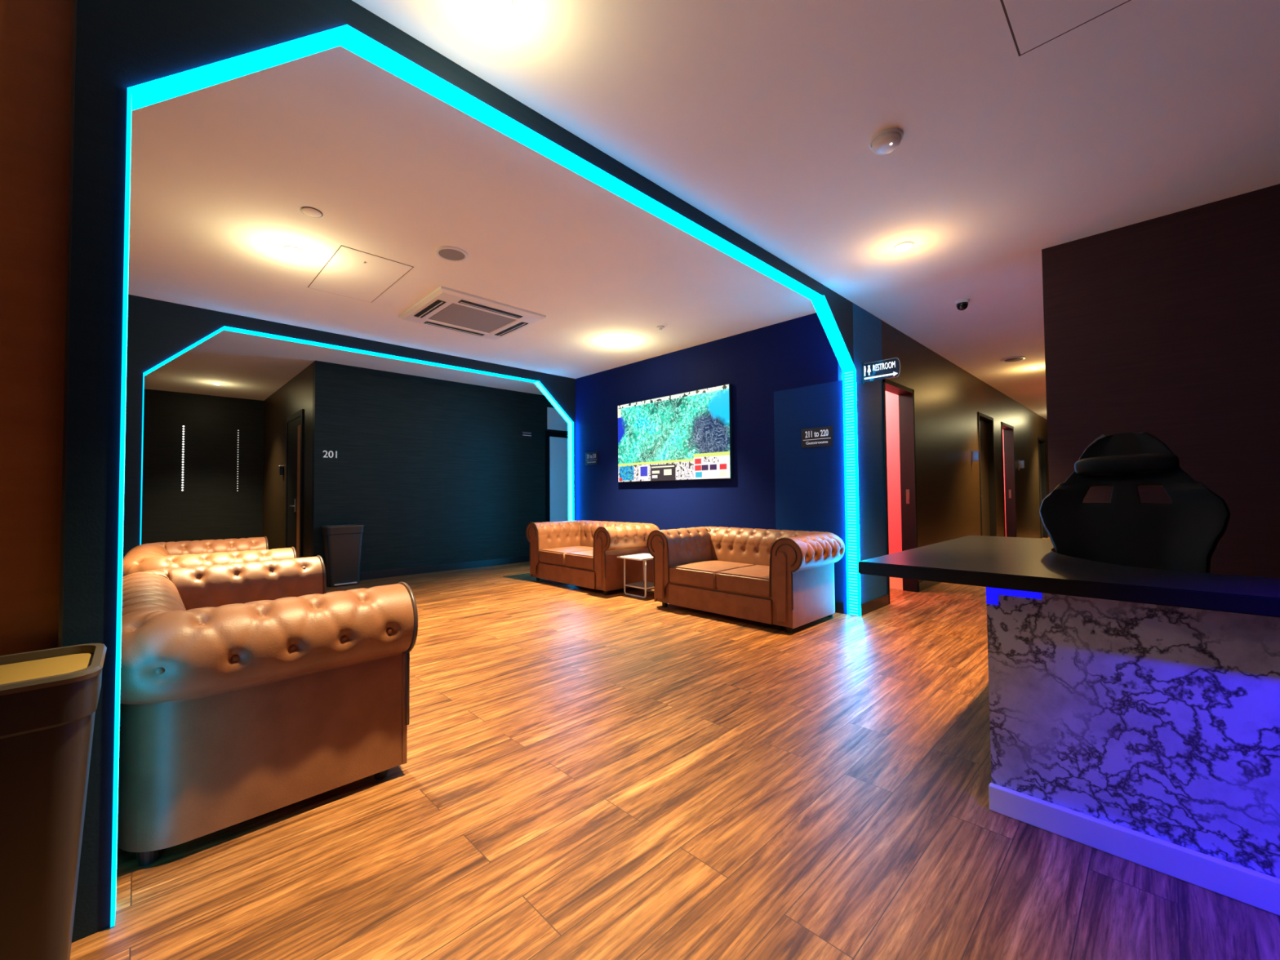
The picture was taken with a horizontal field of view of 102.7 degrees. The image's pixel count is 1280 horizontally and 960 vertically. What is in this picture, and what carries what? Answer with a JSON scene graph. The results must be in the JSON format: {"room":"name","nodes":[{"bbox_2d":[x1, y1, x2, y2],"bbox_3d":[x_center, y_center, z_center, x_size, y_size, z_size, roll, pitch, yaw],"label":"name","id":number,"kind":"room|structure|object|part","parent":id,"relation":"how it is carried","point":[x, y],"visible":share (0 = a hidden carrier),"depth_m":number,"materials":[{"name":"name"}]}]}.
{"room":"entertainment venue","nodes":[
{"label":"entertainment venue","id":0,"kind":"room"},
{"bbox_2d":[0,0,73,655],"bbox_3d":[-2.384,-0.276,0.486,2.466,2.820,0.090,1,-2,-44],"label":"wall","id":1,"kind":"structure","parent":0,"point":[36,36],"depth_m":1.28,"materials":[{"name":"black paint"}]},
{"bbox_2d":[57,0,76,647],"bbox_3d":[-1.456,-0.261,1.301,0.006,2.820,0.042,1,-2,-44],"label":"trim","id":2,"kind":"structure","parent":1,"relation":"attached to","point":[74,4],"depth_m":1.29,"materials":[{"name":"brown wood"}]},
{"bbox_2d":[141,388,263,544],"bbox_3d":[-7.294,-0.009,8.511,1.890,2.820,0.100,1,-2,-44],"label":"wall","id":3,"kind":"structure","parent":0,"point":[210,506],"depth_m":8.47,"materials":[{"name":"grey paint"}]},
{"bbox_2d":[181,425,184,491],"bbox_3d":[-7.422,-0.353,8.313,0.028,1.080,0.021,1,-2,-44],"label":"light strip","id":4,"kind":"object","parent":3,"relation":"attached to","point":[183,426],"visible":1,"depth_m":8.31,"materials":[{"name":"white plastic"}]},
{"bbox_2d":[236,429,239,492],"bbox_3d":[-6.919,-0.334,8.806,0.028,1.080,0.019,1,-2,-44],"label":"light strip","id":5,"kind":"object","parent":3,"relation":"attached to","point":[237,433],"visible":1,"depth_m":8.80,"materials":[{"name":"white plastic"}]},
{"bbox_2d":[262,363,312,557],"bbox_3d":[-5.371,-0.045,7.812,0.120,2.820,3.590,1,-2,-44],"label":"wall","id":6,"kind":"structure","parent":0,"point":[295,395],"depth_m":7.84,"materials":[{"name":"brown paint"}]},
{"bbox_2d":[279,465,284,475],"bbox_3d":[-5.437,-0.148,7.758,0.052,0.145,0.084,1,-2,-44],"label":"card reader","id":7,"kind":"object","parent":6,"relation":"attached to","point":[281,467],"visible":1,"depth_m":7.73,"materials":[{"name":"black plastic"}]},
{"bbox_2d":[284,408,303,557],"bbox_3d":[-4.872,0.203,7.165,0.066,2.280,1.020,1,-2,-44],"label":"door","id":8,"kind":"structure","parent":6,"relation":"in","point":[295,422],"depth_m":7.13,"materials":[{"name":"black wood"}]},
{"bbox_3d":[-4.805,0.350,7.085,0.054,0.180,0.140,1,-2,-44],"label":"handle","id":9,"kind":"part","parent":8,"relation":"part of","materials":[{"name":"silver metal"}]},
{"bbox_3d":[-4.634,0.235,6.948,0.004,1.960,0.180,1,-2,-44],"label":"vision panel","id":10,"kind":"part","parent":8,"relation":"part of","materials":[{"name":"brown wood"}]},
{"bbox_2d":[123,294,576,557],"bbox_3d":[-2.696,-0.121,5.899,4.805,2.820,0.090,1,-2,-44],"label":"wall","id":11,"kind":"structure","parent":0,"point":[157,331],"depth_m":4.52,"materials":[{"name":"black paint"}]},
{"bbox_2d":[139,326,573,545],"bbox_3d":[-2.634,-0.058,5.950,4.533,2.686,0.124,1,-2,-44],"label":"led strip","id":12,"kind":"object","parent":11,"relation":"attached to","point":[571,435],"visible":0.86,"depth_m":6.00,"materials":[{"name":"teal plastic"}]},
{"bbox_2d":[311,360,568,573],"bbox_3d":[-1.460,-0.043,9.045,7.435,2.820,0.120,1,-2,-44],"label":"wall","id":13,"kind":"structure","parent":0,"point":[437,472],"depth_m":7.36,"materials":[{"name":"black paint"}]},
{"bbox_2d":[319,450,348,462],"bbox_3d":[-3.920,-0.303,6.557,0.330,0.138,0.006,1,-2,-44],"label":"room number","id":14,"kind":"object","parent":13,"relation":"attached to","point":[323,451],"visible":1,"depth_m":6.53,"materials":[{"name":"white"}]},
{"bbox_2d":[360,555,529,580],"bbox_3d":[-2.838,1.287,7.555,3.413,0.100,0.012,1,-2,-44],"label":"baseboard","id":15,"kind":"structure","parent":13,"relation":"attached to","point":[442,567],"depth_m":7.46,"materials":[{"name":"black"}]},
{"bbox_2d":[521,431,532,437],"bbox_3d":[-1.894,-0.764,8.556,0.200,0.100,0.008,1,-2,-44],"label":"direction sign","id":16,"kind":"object","parent":13,"relation":"attached to","point":[524,433],"visible":1,"depth_m":8.56,"materials":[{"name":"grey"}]},
{"bbox_2d":[545,407,568,521],"bbox_3d":[-1.240,0.057,9.123,1.010,2.620,0.070,1,-2,-44],"label":"door","id":17,"kind":"structure","parent":13,"relation":"in","point":[556,443],"depth_m":8.94,"materials":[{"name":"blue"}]},
{"bbox_3d":[-1.253,-1.062,9.186,0.970,0.380,0.018,1,-2,-44],"label":"transom panel","id":18,"kind":"part","parent":17,"relation":"part of","materials":[{"name":"white"}]},
{"bbox_3d":[-1.228,0.268,9.156,0.940,2.200,0.030,1,-2,-44],"label":"frame","id":19,"kind":"part","parent":17,"relation":"part of","materials":[{"name":"black"}]},
{"bbox_2d":[62,0,1049,942],"bbox_3d":[5.343,-0.130,8.031,19.134,2.820,0.149,1,-2,-44],"label":"wall","id":20,"kind":"structure","parent":0,"point":[121,45],"depth_m":1.44,"materials":[{"name":"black paint"}]},
{"bbox_2d":[110,24,861,927],"bbox_3d":[0.255,-0.179,2.995,4.622,2.713,0.112,1,-2,-44],"label":"led strip","id":21,"kind":"object","parent":20,"relation":"attached to","point":[154,91],"visible":1,"depth_m":1.97,"materials":[{"name":"teal plastic"}]},
{"bbox_2d":[862,357,900,383],"bbox_3d":[2.178,-0.994,4.628,0.016,0.200,0.333,1,-2,-44],"label":"restroom sign","id":22,"kind":"object","parent":20,"relation":"attached to","point":[886,368],"visible":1,"depth_m":4.62,"materials":[{"name":"grey plastic"}]},
{"bbox_2d":[882,378,919,604],"bbox_3d":[2.696,0.110,5.422,0.900,2.240,0.151,1,-2,-44],"label":"door","id":23,"kind":"structure","parent":20,"relation":"in","point":[906,395],"depth_m":5.69,"materials":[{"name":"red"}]},
{"bbox_3d":[2.983,0.185,5.701,0.009,0.160,0.035,1,-2,-44],"label":"strike plate","id":24,"kind":"part","parent":23,"relation":"part of","materials":[{"name":"grey metal"}]},
{"bbox_2d":[860,580,941,615],"bbox_3d":[4.102,1.203,6.656,6.035,0.100,0.012,1,-2,-44],"label":"baseboard","id":25,"kind":"structure","parent":20,"relation":"attached to","point":[873,605],"depth_m":4.87,"materials":[{"name":"black"}]},
{"bbox_2d":[971,449,978,463],"bbox_3d":[4.827,-0.334,7.371,0.020,0.200,0.085,1,-2,-44],"label":"plate","id":26,"kind":"object","parent":20,"relation":"attached to","point":[975,454],"visible":1,"depth_m":7.37,"materials":[{"name":"silver metal"}]},
{"bbox_3d":[4.831,-0.347,7.367,0.010,0.145,0.073,1,-2,-44],"label":"plate","id":27,"kind":"part","parent":26,"relation":"part of","materials":[{"name":"silver metal"}]},
{"bbox_2d":[977,411,996,536],"bbox_3d":[5.404,0.131,8.073,0.980,2.300,0.151,1,-2,-44],"label":"door","id":28,"kind":"structure","parent":20,"relation":"in","point":[985,423],"depth_m":8.32,"materials":[{"name":"black wood"}]},
{"bbox_2d":[1001,422,1017,537],"bbox_3d":[6.554,0.153,9.200,1.000,2.300,0.151,1,-2,-44],"label":"door","id":29,"kind":"structure","parent":20,"relation":"in","point":[1008,430],"depth_m":9.51,"materials":[{"name":"black wood"}]},
{"bbox_3d":[6.878,0.259,9.512,0.009,0.160,0.035,1,-2,-44],"label":"strike plate","id":30,"kind":"part","parent":29,"relation":"part of","materials":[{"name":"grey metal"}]},
{"bbox_2d":[1018,459,1024,470],"bbox_3d":[7.292,-0.287,9.784,0.020,0.200,0.085,1,-2,-44],"label":"plate","id":31,"kind":"object","parent":20,"relation":"attached to","point":[1021,463],"visible":1,"depth_m":9.78,"materials":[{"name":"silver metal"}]},
{"bbox_3d":[7.296,-0.300,9.780,0.010,0.145,0.073,1,-2,-44],"label":"plate","id":32,"kind":"part","parent":31,"relation":"part of","materials":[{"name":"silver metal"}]},
{"bbox_2d":[1037,436,1048,537],"bbox_3d":[9.166,0.203,11.756,0.950,2.300,0.151,1,-2,-44],"label":"door","id":33,"kind":"structure","parent":20,"relation":"in","point":[1041,442],"depth_m":12.02,"materials":[{"name":"black wood"}]},
{"bbox_2d":[70,537,1279,959],"bbox_3d":[3.026,1.367,8.606,21.800,0.100,14.330,1,-2,-44],"label":"floor","id":34,"kind":"structure","parent":0,"point":[587,774],"depth_m":1.67,"materials":[{"name":"brown wood"}]},
{"bbox_2d":[0,643,106,959],"bbox_3d":[-1.393,0.770,1.022,0.438,0.742,0.314,1,-2,-44],"label":"waste bin","id":35,"kind":"object","parent":34,"relation":"on","point":[49,698],"visible":1,"depth_m":1.03,"materials":[{"name":"grey plastic"}]},
{"bbox_3d":[-1.396,0.423,1.032,0.394,0.012,0.268,1,-2,-44],"label":"lid","id":36,"kind":"part","parent":35,"relation":"part of","materials":[{"name":"brown"}]},
{"bbox_2d":[122,536,297,576],"bbox_3d":[-3.217,0.857,3.780,0.907,0.754,1.644,1,-2,-43],"label":"sofa","id":37,"kind":"object","parent":34,"relation":"on","point":[159,555],"visible":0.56,"depth_m":3.44,"materials":[{"name":"beige leather"}]},
{"bbox_3d":[-2.744,0.817,3.300,0.810,0.698,0.282,1,-2,-43],"label":"arm","id":38,"kind":"part","parent":37,"relation":"part of","materials":[{"name":"beige leather"}]},
{"bbox_3d":[-3.659,0.853,4.292,0.810,0.698,0.282,1,-2,-43],"label":"arm","id":39,"kind":"part","parent":37,"relation":"part of","materials":[{"name":"beige leather"}]},
{"bbox_2d":[117,555,417,866],"bbox_3d":[-1.745,0.801,2.239,0.907,0.754,1.644,1,-2,-44],"label":"sofa","id":40,"kind":"object","parent":34,"relation":"on","point":[251,690],"visible":0.87,"depth_m":1.70,"materials":[{"name":"beige leather"}]},
{"bbox_3d":[-1.493,1.132,1.556,0.060,0.050,0.060,1,-2,-44],"label":"leg","id":41,"kind":"part","parent":40,"relation":"part of","materials":[{"name":"black"}]},
{"bbox_3d":[-2.201,0.797,2.737,0.810,0.698,0.282,1,-2,-44],"label":"arm","id":42,"kind":"part","parent":40,"relation":"part of","materials":[{"name":"beige leather"}]},
{"bbox_3d":[-1.021,1.141,2.018,0.060,0.050,0.060,1,-2,-44],"label":"leg","id":43,"kind":"part","parent":40,"relation":"part of","materials":[{"name":"black"}]},
{"bbox_2d":[320,524,364,586],"bbox_3d":[-3.742,0.942,6.444,0.438,0.742,0.314,1,-2,-44],"label":"waste bin","id":44,"kind":"object","parent":34,"relation":"on","point":[342,544],"visible":0.99,"depth_m":6.33,"materials":[{"name":"grey plastic"}]},
{"bbox_2d":[525,520,659,595],"bbox_3d":[-0.567,0.908,6.406,0.957,0.754,1.674,1,-2,-44],"label":"sofa","id":45,"kind":"object","parent":34,"relation":"on","point":[584,553],"visible":0.9,"depth_m":5.97,"materials":[{"name":"beige leather"}]},
{"bbox_3d":[-1.361,0.928,6.544,0.016,0.555,0.090,1,-2,-44],"label":"post panel","id":46,"kind":"part","parent":45,"relation":"part of","materials":[{"name":"beige leather"}]},
{"bbox_3d":[-1.067,0.904,6.882,0.856,0.698,0.282,1,-2,-44],"label":"arm","id":47,"kind":"part","parent":45,"relation":"part of","materials":[{"name":"beige leather"}]},
{"bbox_2d":[538,546,593,565],"bbox_3d":[-0.860,0.943,6.506,0.654,0.172,0.549,1,-2,-44],"label":"seat cushion","id":48,"kind":"object","parent":45,"relation":"on","point":[548,555],"depth_m":6.33,"materials":[{"name":"brown leather"}]},
{"bbox_3d":[-0.881,1.132,6.090,0.040,0.195,1.108,1,-2,-44],"label":"rail","id":49,"kind":"part","parent":45,"relation":"part of","materials":[{"name":"beige leather"}]},
{"bbox_2d":[564,550,593,569],"bbox_3d":[-0.471,0.928,6.108,0.654,0.172,0.549,1,-2,-44],"label":"seat cushion","id":50,"kind":"object","parent":45,"relation":"on","point":[583,559],"depth_m":5.91,"materials":[{"name":"brown leather"}]},
{"bbox_3d":[-0.445,0.894,5.609,0.016,0.555,0.090,1,-2,-44],"label":"post panel","id":51,"kind":"part","parent":45,"relation":"part of","materials":[{"name":"beige leather"}]},
{"bbox_3d":[-0.102,0.868,5.897,0.856,0.698,0.282,1,-2,-44],"label":"arm","id":52,"kind":"part","parent":45,"relation":"part of","materials":[{"name":"beige leather"}]},
{"bbox_2d":[617,552,653,598],"bbox_3d":[0.024,1.045,5.617,0.400,0.424,0.385,1,-2,-44],"label":"side table","id":53,"kind":"object","parent":34,"relation":"on","point":[644,584],"visible":0.74,"depth_m":5.57,"materials":[{"name":"white metal"}]},
{"bbox_3d":[-0.056,1.055,5.513,0.018,0.402,0.342,1,-2,-44],"label":"leg","id":54,"kind":"part","parent":53,"relation":"part of","materials":[{"name":"white metal"}]},
{"bbox_2d":[626,581,653,587],"bbox_3d":[0.052,1.147,5.615,0.292,0.006,0.315,1,-2,-44],"label":"shelf","id":55,"kind":"object","parent":53,"relation":"attached to","point":[642,584],"depth_m":5.58,"materials":[{"name":"grey"}]},
{"bbox_3d":[0.159,1.059,5.723,0.018,0.402,0.342,1,-2,-44],"label":"leg","id":56,"kind":"part","parent":53,"relation":"part of","materials":[{"name":"white metal"}]},
{"bbox_2d":[646,526,844,632],"bbox_3d":[0.990,0.850,4.817,0.957,0.754,1.674,1,-2,-44],"label":"sofa","id":57,"kind":"object","parent":34,"relation":"on","point":[785,578],"visible":1,"depth_m":4.45,"materials":[{"name":"beige leather"}]},
{"bbox_3d":[0.195,0.870,4.955,0.016,0.555,0.090,1,-2,-44],"label":"post panel","id":58,"kind":"part","parent":57,"relation":"part of","materials":[{"name":"beige leather"}]},
{"bbox_3d":[0.243,1.214,5.011,0.060,0.050,0.060,1,-2,-44],"label":"leg","id":59,"kind":"part","parent":57,"relation":"part of","materials":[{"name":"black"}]},
{"bbox_3d":[0.489,0.846,5.293,0.856,0.698,0.282,1,-2,-44],"label":"arm","id":60,"kind":"part","parent":57,"relation":"part of","materials":[{"name":"beige leather"}]},
{"bbox_2d":[669,560,753,588],"bbox_3d":[0.696,0.885,4.917,0.654,0.172,0.549,1,-2,-44],"label":"seat cushion","id":61,"kind":"object","parent":57,"relation":"on","point":[691,574],"depth_m":4.76,"materials":[{"name":"beige leather"}]},
{"bbox_3d":[0.675,1.074,4.501,0.040,0.195,1.108,1,-2,-44],"label":"rail","id":62,"kind":"part","parent":57,"relation":"part of","materials":[{"name":"beige leather"}]},
{"bbox_2d":[715,564,769,597],"bbox_3d":[1.086,0.870,4.519,0.654,0.172,0.549,1,-2,-44],"label":"seat cushion","id":63,"kind":"object","parent":57,"relation":"on","point":[749,580],"depth_m":4.33,"materials":[{"name":"beige leather"}]},
{"bbox_3d":[1.112,0.836,4.020,0.016,0.555,0.090,1,-2,-44],"label":"post panel","id":64,"kind":"part","parent":57,"relation":"part of","materials":[{"name":"beige leather"}]},
{"bbox_3d":[1.181,1.179,4.054,0.060,0.050,0.060,1,-2,-44],"label":"leg","id":65,"kind":"part","parent":57,"relation":"part of","materials":[{"name":"black"}]},
{"bbox_3d":[1.454,0.810,4.308,0.856,0.698,0.282,1,-2,-44],"label":"arm","id":66,"kind":"part","parent":57,"relation":"part of","materials":[{"name":"beige leather"}]},
{"bbox_2d":[857,535,1279,915],"bbox_3d":[2.554,0.712,1.576,1.710,0.822,3.025,1,-2,-44],"label":"reception desk","id":67,"kind":"object","parent":34,"relation":"on","point":[1135,712],"visible":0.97,"depth_m":1.53,"materials":[{"name":"black"}]},
{"bbox_3d":[2.136,0.721,0.883,0.030,0.772,2.580,1,-2,-44],"label":"panel","id":68,"kind":"part","parent":67,"relation":"part of","materials":[{"name":"white stone"}]},
{"bbox_2d":[1039,431,1231,573],"bbox_3d":[2.005,0.460,2.115,0.724,1.366,0.720,1,-2,-44],"label":"gaming chair","id":69,"kind":"object","parent":34,"relation":"on","point":[1184,534],"visible":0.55,"depth_m":2.28,"materials":[{"name":"black leather"}]},
{"bbox_2d":[1074,453,1179,475],"bbox_3d":[2.184,-0.069,2.309,0.090,0.090,0.344,1,-4,-44],"label":"pillow","id":70,"kind":"object","parent":69,"relation":"on","point":[1092,464],"depth_m":2.28,"materials":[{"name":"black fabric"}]},
{"bbox_2d":[128,0,1279,419],"bbox_3d":[3.002,-1.552,8.688,21.800,0.100,14.330,1,-2,-44],"label":"ceiling","id":71,"kind":"structure","parent":0,"point":[762,117],"depth_m":2.72,"materials":[{"name":"white paint"}]},
{"bbox_2d":[211,382,222,385],"bbox_3d":[-6.334,-1.437,7.664,0.124,0.030,0.124,1,-2,-44],"label":"recessed light","id":72,"kind":"object","parent":71,"relation":"in","point":[214,383],"visible":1,"depth_m":7.64,"materials":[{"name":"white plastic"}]},
{"bbox_2d":[283,245,304,255],"bbox_3d":[-2.407,-1.585,3.560,0.124,0.030,0.124,1,-2,-44],"label":"recessed light","id":73,"kind":"object","parent":71,"relation":"in","point":[295,251],"visible":1,"depth_m":3.54,"materials":[{"name":"white plastic"}]},
{"bbox_2d":[300,206,323,217],"bbox_3d":[-1.982,-1.614,3.089,0.116,0.006,0.116,1,-2,-44],"label":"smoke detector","id":74,"kind":"object","parent":71,"relation":"attached to","point":[310,211],"visible":1,"depth_m":3.08,"materials":[{"name":"white paint"}]},
{"bbox_2d":[307,244,413,302],"bbox_3d":[-2.210,-1.583,4.016,0.485,0.012,0.975,1,-2,-44],"label":"ceiling hatch","id":75,"kind":"object","parent":71,"relation":"attached to","point":[351,273],"visible":1,"depth_m":3.96,"materials":[{"name":"white paint"}]},
{"bbox_2d":[435,245,468,262],"bbox_3d":[-1.335,-1.600,3.631,0.224,0.014,0.224,1,-2,-44],"label":"ceiling speaker","id":76,"kind":"object","parent":71,"relation":"attached to","point":[449,253],"visible":1,"depth_m":3.61,"materials":[{"name":"white plastic"}]},
{"bbox_2d":[438,248,464,260],"bbox_3d":[-1.335,-1.599,3.631,0.176,0.008,0.176,1,-2,-44],"label":"grille","id":77,"kind":"object","parent":76,"relation":"attached to","point":[445,254],"depth_m":3.62,"materials":[{"name":"grey plastic"}]},
{"bbox_2d":[398,285,546,340],"bbox_3d":[-1.599,-1.546,4.889,1.020,0.047,0.960,1,-2,-44],"label":"air conditioner","id":78,"kind":"object","parent":71,"relation":"attached to","point":[445,308],"visible":1,"depth_m":4.78,"materials":[{"name":"white plastic"}]},
{"bbox_2d":[427,302,515,333],"bbox_3d":[-1.599,-1.539,4.888,0.626,0.010,0.546,1,-2,-44],"label":"grille","id":79,"kind":"object","parent":78,"relation":"attached to","point":[453,314],"depth_m":4.88,"materials":[{"name":"grey plastic"}]},
{"bbox_2d":[656,325,664,329],"bbox_3d":[0.211,-1.559,5.262,0.080,0.032,0.080,1,-2,-44],"label":"sprinkler","id":80,"kind":"object","parent":71,"relation":"attached to","point":[660,327],"visible":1,"depth_m":5.25,"materials":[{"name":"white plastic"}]},
{"bbox_2d":[869,128,903,155],"bbox_3d":[1.198,-1.633,2.491,0.150,0.055,0.150,1,-2,-44],"label":"smoke detector","id":81,"kind":"object","parent":71,"relation":"attached to","point":[885,141],"visible":1,"depth_m":2.46,"materials":[{"name":"white plastic"}]},
{"bbox_2d":[893,241,914,251],"bbox_3d":[1.844,-1.621,3.576,0.124,0.030,0.124,1,-2,-44],"label":"recessed light","id":82,"kind":"object","parent":71,"relation":"in","point":[904,246],"visible":1,"depth_m":3.55,"materials":[{"name":"white plastic"}]},
{"bbox_2d":[955,298,969,311],"bbox_3d":[2.908,-1.573,4.616,0.110,0.086,0.110,1,-2,-44],"label":"security camera","id":83,"kind":"object","parent":71,"relation":"attached to","point":[962,304],"visible":1,"depth_m":4.58,"materials":[{"name":"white plastic"}]},
{"bbox_2d":[1000,355,1025,362],"bbox_3d":[4.851,-1.567,6.656,0.260,0.016,0.260,1,-2,-44],"label":"ceiling vent","id":84,"kind":"object","parent":71,"relation":"in","point":[1011,359],"visible":1,"depth_m":6.63,"materials":[{"name":"white plastic"}]},
{"bbox_2d":[1029,366,1040,369],"bbox_3d":[5.503,-1.552,7.127,0.124,0.030,0.124,1,-2,-44],"label":"recessed light","id":85,"kind":"object","parent":71,"relation":"in","point":[1033,367],"visible":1,"depth_m":7.10,"materials":[{"name":"white plastic"}]},
{"bbox_2d":[1000,0,1130,56],"bbox_3d":[1.493,-1.689,1.541,0.684,0.003,0.684,1,-2,-44],"label":"ceiling hatch","id":86,"kind":"object","parent":71,"relation":"attached to","point":[1033,24],"visible":1,"depth_m":1.85,"materials":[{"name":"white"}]},
{"bbox_2d":[575,312,838,529],"bbox_3d":[0.456,-0.140,6.200,0.120,2.820,4.070,1,-2,-44],"label":"wall","id":87,"kind":"structure","parent":0,"point":[758,363],"depth_m":5.76,"materials":[{"name":"blue paint"}]},
{"bbox_2d":[585,451,598,465],"bbox_3d":[-0.689,-0.305,7.275,0.012,0.180,0.280,1,-2,-44],"label":"wall sign","id":88,"kind":"object","parent":87,"relation":"attached to","point":[591,458],"visible":1,"depth_m":7.27,"materials":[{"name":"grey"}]},
{"bbox_2d":[617,383,733,482],"bbox_3d":[0.353,-0.505,6.189,0.051,1.032,1.816,1,-2,-44],"label":"television","id":89,"kind":"object","parent":87,"relation":"attached to","point":[687,435],"visible":1,"depth_m":6.06,"materials":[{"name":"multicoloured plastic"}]},
{"bbox_2d":[773,380,847,613],"bbox_3d":[1.617,0.160,4.917,0.006,2.130,0.710,1,-2,-44],"label":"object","id":90,"kind":"structure","parent":87,"relation":"in","point":[810,482],"depth_m":4.89,"materials":[{"name":"blue paint"}]},
{"bbox_2d":[801,426,833,448],"bbox_3d":[1.678,-0.406,4.858,0.012,0.182,0.315,1,-2,-44],"label":"wall sign","id":91,"kind":"object","parent":90,"relation":"attached to","point":[821,436],"visible":1,"depth_m":4.85,"materials":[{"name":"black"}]},
{"bbox_2d":[835,601,843,613],"bbox_3d":[0.459,1.217,6.076,0.012,0.100,3.980,1,-2,-44],"label":"baseboard","id":92,"kind":"structure","parent":87,"relation":"attached to","point":[838,606],"depth_m":4.68,"materials":[{"name":"black"}]},
{"bbox_2d":[885,391,902,554],"bbox_3d":[1.883,-0.160,5.925,1.535,2.820,1.680,1,-2,-44],"label":"wall","id":93,"kind":"structure","parent":0,"point":[894,500],"depth_m":5.86,"materials":[{"name":"red paint"}]},
{"bbox_2d":[889,577,902,590],"bbox_3d":[1.923,1.174,5.859,1.375,0.150,1.600,1,-2,-44],"label":"baseboard","id":94,"kind":"structure","parent":93,"relation":"attached to","point":[895,583],"depth_m":5.81,"materials":[{"name":"brown"}]},
{"bbox_2d":[1002,429,1006,537],"bbox_3d":[5.687,-0.087,9.647,1.780,2.820,1.680,1,-2,-44],"label":"wall","id":95,"kind":"structure","parent":0,"point":[1002,429],"depth_m":9.62,"materials":[{"name":"red"}]},
{"bbox_2d":[1041,183,1279,577],"bbox_3d":[4.162,-0.279,2.378,0.120,2.820,3.560,1,-2,-44],"label":"wall","id":96,"kind":"structure","parent":0,"point":[1166,327],"depth_m":3.13,"materials":[{"name":"paint"}]}
]}

